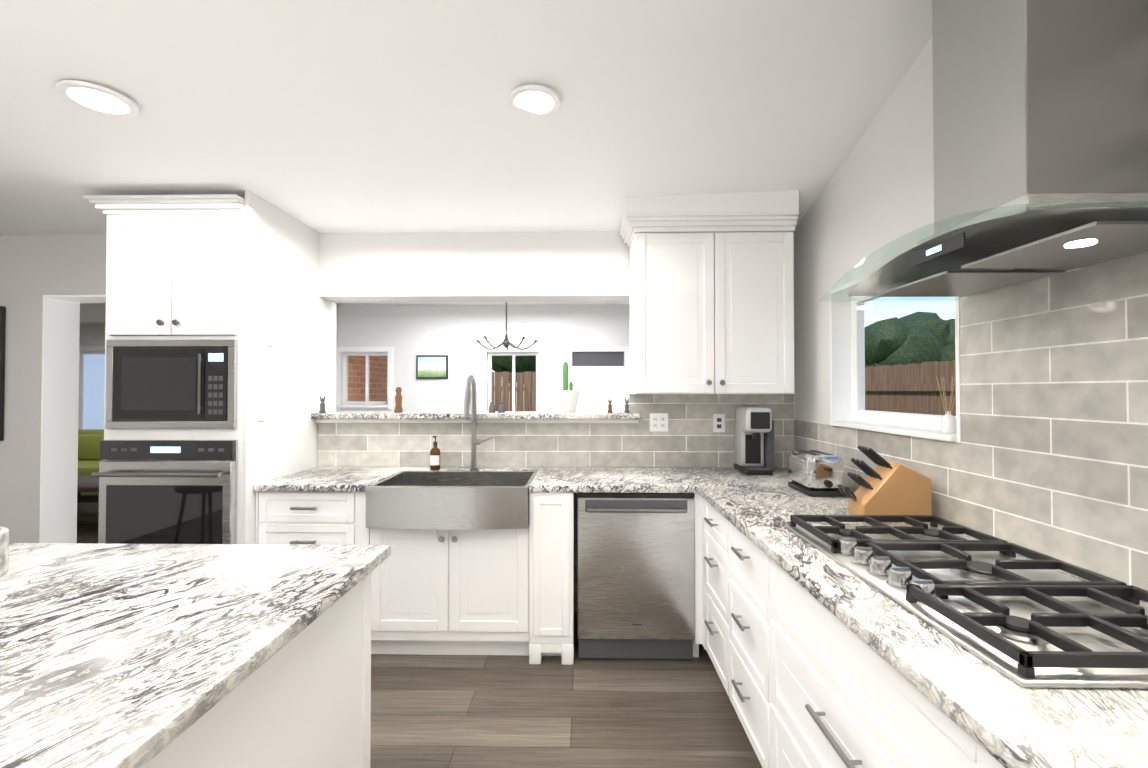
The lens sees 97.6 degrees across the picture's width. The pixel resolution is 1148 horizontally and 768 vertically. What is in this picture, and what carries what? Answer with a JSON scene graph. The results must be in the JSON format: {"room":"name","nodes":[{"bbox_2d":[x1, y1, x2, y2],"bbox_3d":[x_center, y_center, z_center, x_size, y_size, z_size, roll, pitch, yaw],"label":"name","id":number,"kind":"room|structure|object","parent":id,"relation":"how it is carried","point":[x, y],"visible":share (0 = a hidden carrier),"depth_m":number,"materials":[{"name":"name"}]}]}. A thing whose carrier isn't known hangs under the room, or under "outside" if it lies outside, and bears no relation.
{"room":"kitchen","nodes":[
{"label":"kitchen","id":0,"kind":"room"},
{"bbox_2d":[242,191,319,543],"bbox_3d":[-1.656,0.227,2.867,0.018,2.410,0.666,0,-1,1],"label":"wall","id":1,"kind":"structure","parent":0,"point":[282,253],"depth_m":2.79,"materials":[{"name":"white paint"}]},
{"bbox_2d":[0,223,799,610],"bbox_3d":[-3.865,-0.161,3.380,10.527,3.200,0.230,0,-1,1],"label":"wall","id":2,"kind":"structure","parent":0,"point":[592,266],"depth_m":3.26,"materials":[{"name":"white paint"}]},
{"bbox_2d":[0,306,5,440],"bbox_3d":[-3.916,-0.068,3.250,0.450,0.870,0.027,0,-1,1],"label":"picture","id":3,"kind":"object","parent":2,"relation":"attached to","point":[2,345],"visible":0.94,"depth_m":3.24,"materials":[{"name":"grey"}]},
{"bbox_2d":[39,295,105,542],"bbox_3d":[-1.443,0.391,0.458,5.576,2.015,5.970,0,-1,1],"label":"door frame","id":4,"kind":"structure","parent":2,"relation":"attached to","point":[59,419],"depth_m":3.36,"materials":[{"name":"white"}]},
{"bbox_2d":[79,346,104,428],"bbox_3d":[-7.189,0.463,7.611,0.790,2.070,0.112,0,-1,1],"label":"window","id":5,"kind":"structure","parent":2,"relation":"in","point":[91,386],"depth_m":7.64,"materials":[{"name":"white"}]},
{"bbox_2d":[416,355,447,378],"bbox_3d":[-1.673,-0.200,5.923,0.373,0.277,0.026,0,-1,1],"label":"framed picture","id":6,"kind":"object","parent":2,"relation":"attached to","point":[431,366],"visible":0.96,"depth_m":5.91,"materials":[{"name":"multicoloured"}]},
{"bbox_2d":[311,411,639,422],"bbox_3d":[-0.614,0.218,3.314,2.047,0.060,0.395,0,-1,1],"label":"pass-through ledge","id":7,"kind":"object","parent":2,"relation":"attached to","point":[482,417],"visible":0.83,"depth_m":3.15,"materials":[{"name":"stone"}]},
{"bbox_2d":[319,396,325,412],"bbox_3d":[-1.592,0.132,3.181,0.040,0.108,0.040,0,-1,1],"label":"figurine","id":8,"kind":"object","parent":7,"relation":"on","point":[322,406],"visible":1,"depth_m":3.17,"materials":[{"name":"grey"}]},
{"bbox_2d":[394,387,402,412],"bbox_3d":[-1.150,0.103,3.293,0.054,0.168,0.053,0,-1,1],"label":"pepper mill","id":9,"kind":"object","parent":7,"relation":"on","point":[398,402],"visible":1,"depth_m":3.28,"materials":[{"name":"brown wood"}]},
{"bbox_2d":[489,402,494,412],"bbox_3d":[-0.535,0.152,3.281,0.044,0.070,0.043,0,-1,1],"label":"shaker","id":10,"kind":"object","parent":7,"relation":"on","point":[492,408],"depth_m":3.27,"materials":[{"name":"grey"}]},
{"bbox_2d":[498,402,504,412],"bbox_3d":[-0.475,0.152,3.280,0.044,0.070,0.043,0,-1,1],"label":"shaker","id":11,"kind":"object","parent":7,"relation":"on","point":[501,407],"depth_m":3.27,"materials":[{"name":"grey"}]},
{"bbox_2d":[553,362,579,412],"bbox_3d":[-0.050,0.020,3.305,0.180,0.335,0.180,0,-1,1],"label":"cactus pot","id":12,"kind":"object","parent":7,"relation":"on","point":[566,399],"visible":1,"depth_m":3.25,"materials":[{"name":"white ceramic"}]},
{"bbox_2d":[608,399,612,412],"bbox_3d":[0.235,0.141,3.268,0.034,0.092,0.034,0,-1,1],"label":"figurine","id":13,"kind":"object","parent":7,"relation":"on","point":[610,407],"visible":1,"depth_m":3.26,"materials":[{"name":"brown wood"}]},
{"bbox_2d":[625,399,628,412],"bbox_3d":[0.345,0.141,3.266,0.034,0.092,0.034,0,-1,1],"label":"figurine","id":14,"kind":"object","parent":7,"relation":"on","point":[626,406],"visible":0.98,"depth_m":3.26,"materials":[{"name":"grey"}]},
{"bbox_2d":[317,394,794,467],"bbox_3d":[-0.127,0.295,3.187,3.024,0.462,0.008,0,-1,1],"label":"wall tile","id":15,"kind":"structure","parent":2,"relation":"attached to","point":[690,438],"depth_m":3.18,"materials":[{"name":"grey tile"}]},
{"bbox_2d":[650,413,667,431],"bbox_3d":[0.536,0.242,3.167,0.116,0.116,0.008,0,-1,1],"label":"electrical outlet","id":16,"kind":"object","parent":15,"relation":"attached to","point":[658,422],"visible":1,"depth_m":3.17,"materials":[{"name":"white plastic"}]},
{"bbox_2d":[713,414,724,431],"bbox_3d":[0.913,0.246,3.161,0.072,0.116,0.008,0,-1,1],"label":"electrical outlet","id":17,"kind":"object","parent":15,"relation":"attached to","point":[718,422],"visible":1,"depth_m":3.16,"materials":[{"name":"white plastic"}]},
{"bbox_2d":[619,212,798,393],"bbox_3d":[0.770,-0.448,2.984,0.972,1.015,0.386,0,-1,1],"label":"upper cabinet","id":18,"kind":"object","parent":2,"relation":"attached to","point":[711,302],"visible":1,"depth_m":2.86,"materials":[{"name":"white wood"}]},
{"bbox_2d":[77,495,761,767],"bbox_3d":[-3.801,1.457,2.486,10.687,0.060,10.290,0,-1,1],"label":"floor","id":19,"kind":"structure","parent":0,"point":[473,711],"depth_m":2.17,"materials":[{"name":"brown wood"}]},
{"bbox_2d":[77,475,98,519],"bbox_3d":[-4.955,1.241,5.266,1.200,0.450,0.700,0,-1,1],"label":"coffee table","id":20,"kind":"object","parent":19,"relation":"on","point":[87,511],"visible":0.12,"depth_m":5.17,"materials":[{"name":"brown wood"}]},
{"bbox_2d":[78,429,103,495],"bbox_3d":[-5.931,1.060,6.641,2.200,0.850,0.930,0,-1,1],"label":"sofa","id":21,"kind":"object","parent":19,"relation":"on","point":[89,459],"visible":0.08,"depth_m":6.73,"materials":[{"name":"green fabric"}]},
{"bbox_2d":[84,194,244,543],"bbox_3d":[-2.054,0.248,2.853,0.773,2.368,0.747,0,-1,1],"label":"tall cabinet","id":22,"kind":"object","parent":19,"relation":"on","point":[174,267],"visible":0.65,"depth_m":2.54,"materials":[{"name":"white wood"}]},
{"bbox_2d":[91,440,237,543],"bbox_3d":[-2.024,0.644,2.783,0.667,0.718,0.716,0,-1,1],"label":"wall oven","id":23,"kind":"object","parent":22,"relation":"in","point":[167,491],"visible":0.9,"depth_m":2.49,"materials":[{"name":"grey glass"}]},
{"bbox_2d":[105,340,236,427],"bbox_3d":[-2.024,0.003,2.767,0.655,0.444,0.526,0,-1,1],"label":"microwave","id":24,"kind":"object","parent":22,"relation":"in","point":[171,383],"visible":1,"depth_m":2.52,"materials":[{"name":"grey metal"}]},
{"bbox_2d":[148,575,370,767],"bbox_3d":[-1.344,0.961,0.421,1.409,0.875,2.249,0,-1,1],"label":"kitchen island","id":25,"kind":"object","parent":19,"relation":"on","point":[310,707],"depth_m":1.18,"materials":[{"name":"wood"}]},
{"bbox_2d":[0,543,390,767],"bbox_3d":[-1.468,0.506,0.427,1.747,0.035,2.330,0,-1,1],"label":"island countertop","id":26,"kind":"structure","parent":25,"relation":"on","point":[110,654],"depth_m":1.01,"materials":[{"name":"white stone"}]},
{"bbox_2d":[0,527,8,576],"bbox_3d":[-1.561,0.441,1.280,0.160,0.115,0.160,0,-1,1],"label":"crock","id":27,"kind":"object","parent":26,"relation":"on","point":[4,550],"visible":0.98,"depth_m":1.31,"materials":[{"name":"white ceramic"}]},
{"bbox_2d":[255,491,380,653],"bbox_3d":[-1.318,0.996,2.898,0.653,0.874,0.609,0,-1,1],"label":"base cabinet","id":28,"kind":"object","parent":19,"relation":"on","point":[282,517],"depth_m":2.60,"materials":[{"name":"white wood"}]},
{"bbox_2d":[253,467,408,490],"bbox_3d":[-1.349,0.540,2.888,0.591,0.035,0.625,0,-1,1],"label":"countertop","id":29,"kind":"structure","parent":28,"relation":"on","point":[317,478],"depth_m":2.74,"materials":[{"name":"white stone"}]},
{"bbox_2d":[381,528,512,654],"bbox_3d":[-0.638,1.087,2.885,0.830,0.690,0.609,0,-1,1],"label":"base cabinet","id":30,"kind":"object","parent":19,"relation":"on","point":[479,592],"depth_m":2.59,"materials":[{"name":"white wood"}]},
{"bbox_2d":[513,473,576,664],"bbox_3d":[-0.141,0.995,2.866,0.287,0.874,0.631,0,-1,1],"label":"base cabinet","id":31,"kind":"object","parent":19,"relation":"on","point":[544,552],"depth_m":2.56,"materials":[{"name":"white wood"}]},
{"bbox_2d":[529,467,844,494],"bbox_3d":[0.578,0.539,2.854,1.603,0.035,0.625,0,-1,1],"label":"countertop","id":32,"kind":"structure","parent":31,"relation":"on","point":[579,479],"depth_m":2.74,"materials":[{"name":"white stone"}]},
{"bbox_2d":[366,470,536,529],"bbox_3d":[-0.640,0.628,2.787,0.822,0.206,0.561,0,-1,1],"label":"farmhouse sink","id":33,"kind":"object","parent":32,"relation":"in","point":[448,500],"visible":0.96,"depth_m":2.52,"materials":[{"name":"silver metal"}]},
{"bbox_2d":[734,406,774,474],"bbox_3d":[1.087,0.328,2.994,0.195,0.390,0.272,0,-1,1],"label":"coffee maker","id":34,"kind":"object","parent":32,"relation":"on","point":[754,442],"visible":0.98,"depth_m":2.96,"materials":[{"name":"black plastic"}]},
{"bbox_2d":[693,495,701,656],"bbox_3d":[1.006,0.995,2.857,0.766,0.874,0.609,0,-1,1],"label":"base cabinet","id":35,"kind":"object","parent":19,"relation":"on","point":[698,499],"depth_m":2.56,"materials":[{"name":"white wood"}]},
{"bbox_2d":[578,493,694,658],"bbox_3d":[0.322,0.991,2.827,0.596,0.858,0.635,0,-1,1],"label":"dishwasher","id":36,"kind":"object","parent":35,"relation":"in","point":[636,575],"visible":0.96,"depth_m":2.56,"materials":[{"name":"grey metal"}]},
{"bbox_2d":[700,495,724,687],"bbox_3d":[1.013,0.987,2.319,0.732,0.874,0.465,0,-1,1],"label":"base cabinet","id":37,"kind":"object","parent":19,"relation":"on","point":[713,527],"depth_m":2.33,"materials":[{"name":"white wood"}]},
{"bbox_2d":[725,523,760,763],"bbox_3d":[1.004,0.981,1.858,0.732,0.874,0.458,0,-1,1],"label":"base cabinet","id":38,"kind":"object","parent":19,"relation":"on","point":[742,560],"depth_m":1.89,"materials":[{"name":"white wood"}]},
{"bbox_2d":[761,555,988,767],"bbox_3d":[0.992,0.971,1.133,0.732,0.874,0.992,0,-1,1],"label":"base cabinet","id":39,"kind":"object","parent":19,"relation":"on","point":[819,658],"depth_m":1.23,"materials":[{"name":"white wood"}]},
{"bbox_2d":[697,487,1147,767],"bbox_3d":[0.952,0.499,-0.018,0.753,0.035,5.103,0,-1,1],"label":"countertop","id":40,"kind":"structure","parent":39,"relation":"on","point":[1013,725],"depth_m":0.86,"materials":[{"name":"white stone"}]},
{"bbox_2d":[788,450,843,496],"bbox_3d":[1.154,0.421,2.397,0.170,0.187,0.280,0,-1,1],"label":"toaster","id":41,"kind":"object","parent":40,"relation":"on","point":[813,473],"visible":0.96,"depth_m":2.29,"materials":[{"name":"silver metal"}]},
{"bbox_2d":[838,445,931,514],"bbox_3d":[1.169,0.372,1.908,0.303,0.271,0.110,0,-1,1],"label":"knife block","id":42,"kind":"object","parent":40,"relation":"on","point":[886,487],"visible":1,"depth_m":1.85,"materials":[{"name":"brown wood"}]},
{"bbox_2d":[785,515,1147,688],"bbox_3d":[1.000,0.472,1.289,0.530,0.054,0.961,0,-1,1],"label":"cooktop","id":43,"kind":"object","parent":40,"relation":"in","point":[1037,621],"visible":1,"depth_m":1.11,"materials":[{"name":"silver metal"}]},
{"bbox_2d":[989,763,1000,767],"bbox_3d":[0.979,0.961,0.447,0.732,0.874,0.510,0,-1,1],"label":"base cabinet","id":44,"kind":"object","parent":19,"relation":"on","point":[991,765],"depth_m":0.74,"materials":[{"name":"white wood"}]},
{"bbox_2d":[430,436,439,469],"bbox_3d":[-0.852,0.420,3.081,0.062,0.207,0.066,0,-1,1],"label":"soap bottle","id":45,"kind":"object","parent":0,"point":[434,457],"visible":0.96,"depth_m":3.06,"materials":[{"name":"orange glass"}]},
{"bbox_2d":[0,0,931,323],"bbox_3d":[-3.801,-1.331,2.525,10.687,0.696,10.290,0,-1,1],"label":"ceiling","id":46,"kind":"structure","parent":0,"point":[362,116],"depth_m":2.02,"materials":[{"name":"white paint"}]},
{"bbox_2d":[55,80,138,117],"bbox_3d":[-1.654,-0.989,1.749,0.212,0.010,0.212,0,-1,1],"label":"recessed light","id":47,"kind":"object","parent":46,"relation":"in","point":[95,98],"visible":1,"depth_m":1.74,"materials":[{"name":"white plastic"}]},
{"bbox_2d":[473,302,540,350],"bbox_3d":[-0.642,-0.638,4.735,0.650,0.628,0.637,0,-1,1],"label":"dining chandelier","id":48,"kind":"object","parent":46,"relation":"hanging from","point":[481,331],"visible":0.92,"depth_m":4.71,"materials":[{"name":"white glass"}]},
{"bbox_2d":[508,85,560,116],"bbox_3d":[-0.161,-1.141,2.031,0.212,0.010,0.212,0,-1,1],"label":"recessed light","id":49,"kind":"object","parent":46,"relation":"in","point":[542,101],"visible":0.98,"depth_m":2.01,"materials":[{"name":"white plastic"}]},
{"bbox_2d":[620,190,798,228],"bbox_3d":[0.772,-1.041,2.999,0.967,0.170,0.389,0,-1,1],"label":"ceiling soffit","id":50,"kind":"structure","parent":46,"relation":"attached to","point":[776,201],"depth_m":2.80,"materials":[{"name":"white paint"}]},
{"bbox_2d":[463,375,493,469],"bbox_3d":[-0.569,0.234,2.988,0.152,0.578,0.242,0,-1,1],"label":"faucet","id":51,"kind":"object","parent":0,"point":[470,399],"visible":1,"depth_m":3.06,"materials":[{"name":"silver metal"}]},
{"bbox_2d":[800,37,933,489],"bbox_3d":[1.448,-0.185,1.645,0.160,3.200,8.750,0,-1,1],"label":"wall","id":52,"kind":"structure","parent":0,"point":[872,199],"depth_m":2.25,"materials":[{"name":"white paint"}]},
{"bbox_2d":[829,274,960,442],"bbox_3d":[1.433,-0.147,2.232,0.170,0.720,0.924,0,-1,1],"label":"window","id":53,"kind":"structure","parent":52,"relation":"in","point":[847,362],"depth_m":2.62,"materials":[{"name":"white"}]},
{"bbox_2d":[936,377,955,432],"bbox_3d":[1.418,0.078,1.903,0.070,0.210,0.071,0,-1,1],"label":"reed diffuser","id":54,"kind":"object","parent":53,"relation":"on","point":[948,422],"visible":1,"depth_m":1.89,"materials":[{"name":"white ceramic"}]},
{"bbox_2d":[794,252,1147,590],"bbox_3d":[1.339,-0.609,0.308,0.008,2.190,5.740,0,-1,1],"label":"wall tile","id":55,"kind":"structure","parent":52,"relation":"attached to","point":[1048,455],"depth_m":1.43,"materials":[{"name":"grey tile"}]},
{"bbox_2d":[819,0,1147,308],"bbox_3d":[1.107,-0.859,1.321,0.490,1.201,0.940,0,-1,1],"label":"range hood","id":56,"kind":"object","parent":52,"relation":"attached to","point":[1040,128],"visible":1,"depth_m":1.17,"materials":[{"name":"silver metal"}]},
{"label":"outside","id":57,"kind":"structure","parent":0,"visible":0},
{"bbox_3d":[-2.460,1.552,4.967,55.000,0.059,50.000,0,-1,1],"label":"ground","id":58,"kind":"structure","parent":57,"visible":0},
{"bbox_2d":[348,356,386,400],"bbox_3d":[-2.774,0.263,6.861,0.024,2.570,1.539,0,-1,1],"label":"brick wall","id":59,"kind":"structure","parent":58,"relation":"on","point":[377,377],"depth_m":6.79,"materials":[{"name":"brick"}]},
{"bbox_2d":[492,371,535,410],"bbox_3d":[-3.645,0.672,10.022,16.450,1.840,0.059,0,-1,1],"label":"fence","id":60,"kind":"object","parent":58,"relation":"on","point":[525,388],"depth_m":9.96,"materials":[{"name":"brown wood"}]},
{"bbox_2d":[492,356,535,381],"bbox_3d":[-0.880,-1.248,13.996,4.435,5.795,3.783,0,-1,1],"label":"tree","id":61,"kind":"object","parent":58,"relation":"on","point":[504,363],"visible":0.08,"depth_m":12.76,"materials":[{"name":"green plant"}]},
{"bbox_2d":[865,317,941,367],"bbox_3d":[9.524,-0.130,15.447,2.568,3.603,2.775,0,-1,1],"label":"tree","id":62,"kind":"object","parent":58,"relation":"on","point":[893,341],"visible":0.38,"depth_m":14.31,"materials":[{"name":"green plant"}]},
{"bbox_2d":[865,360,955,415],"bbox_3d":[4.601,0.586,3.854,0.059,1.840,16.000,0,-1,1],"label":"fence","id":63,"kind":"object","parent":58,"relation":"on","point":[912,388],"visible":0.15,"depth_m":6.95,"materials":[{"name":"brown wood"}]},
{"bbox_2d":[899,311,954,360],"bbox_3d":[12.130,-0.396,16.876,3.035,4.175,2.517,0,-1,1],"label":"tree","id":64,"kind":"object","parent":58,"relation":"on","point":[939,329],"visible":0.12,"depth_m":16.32,"materials":[{"name":"green plant"}]}
]}

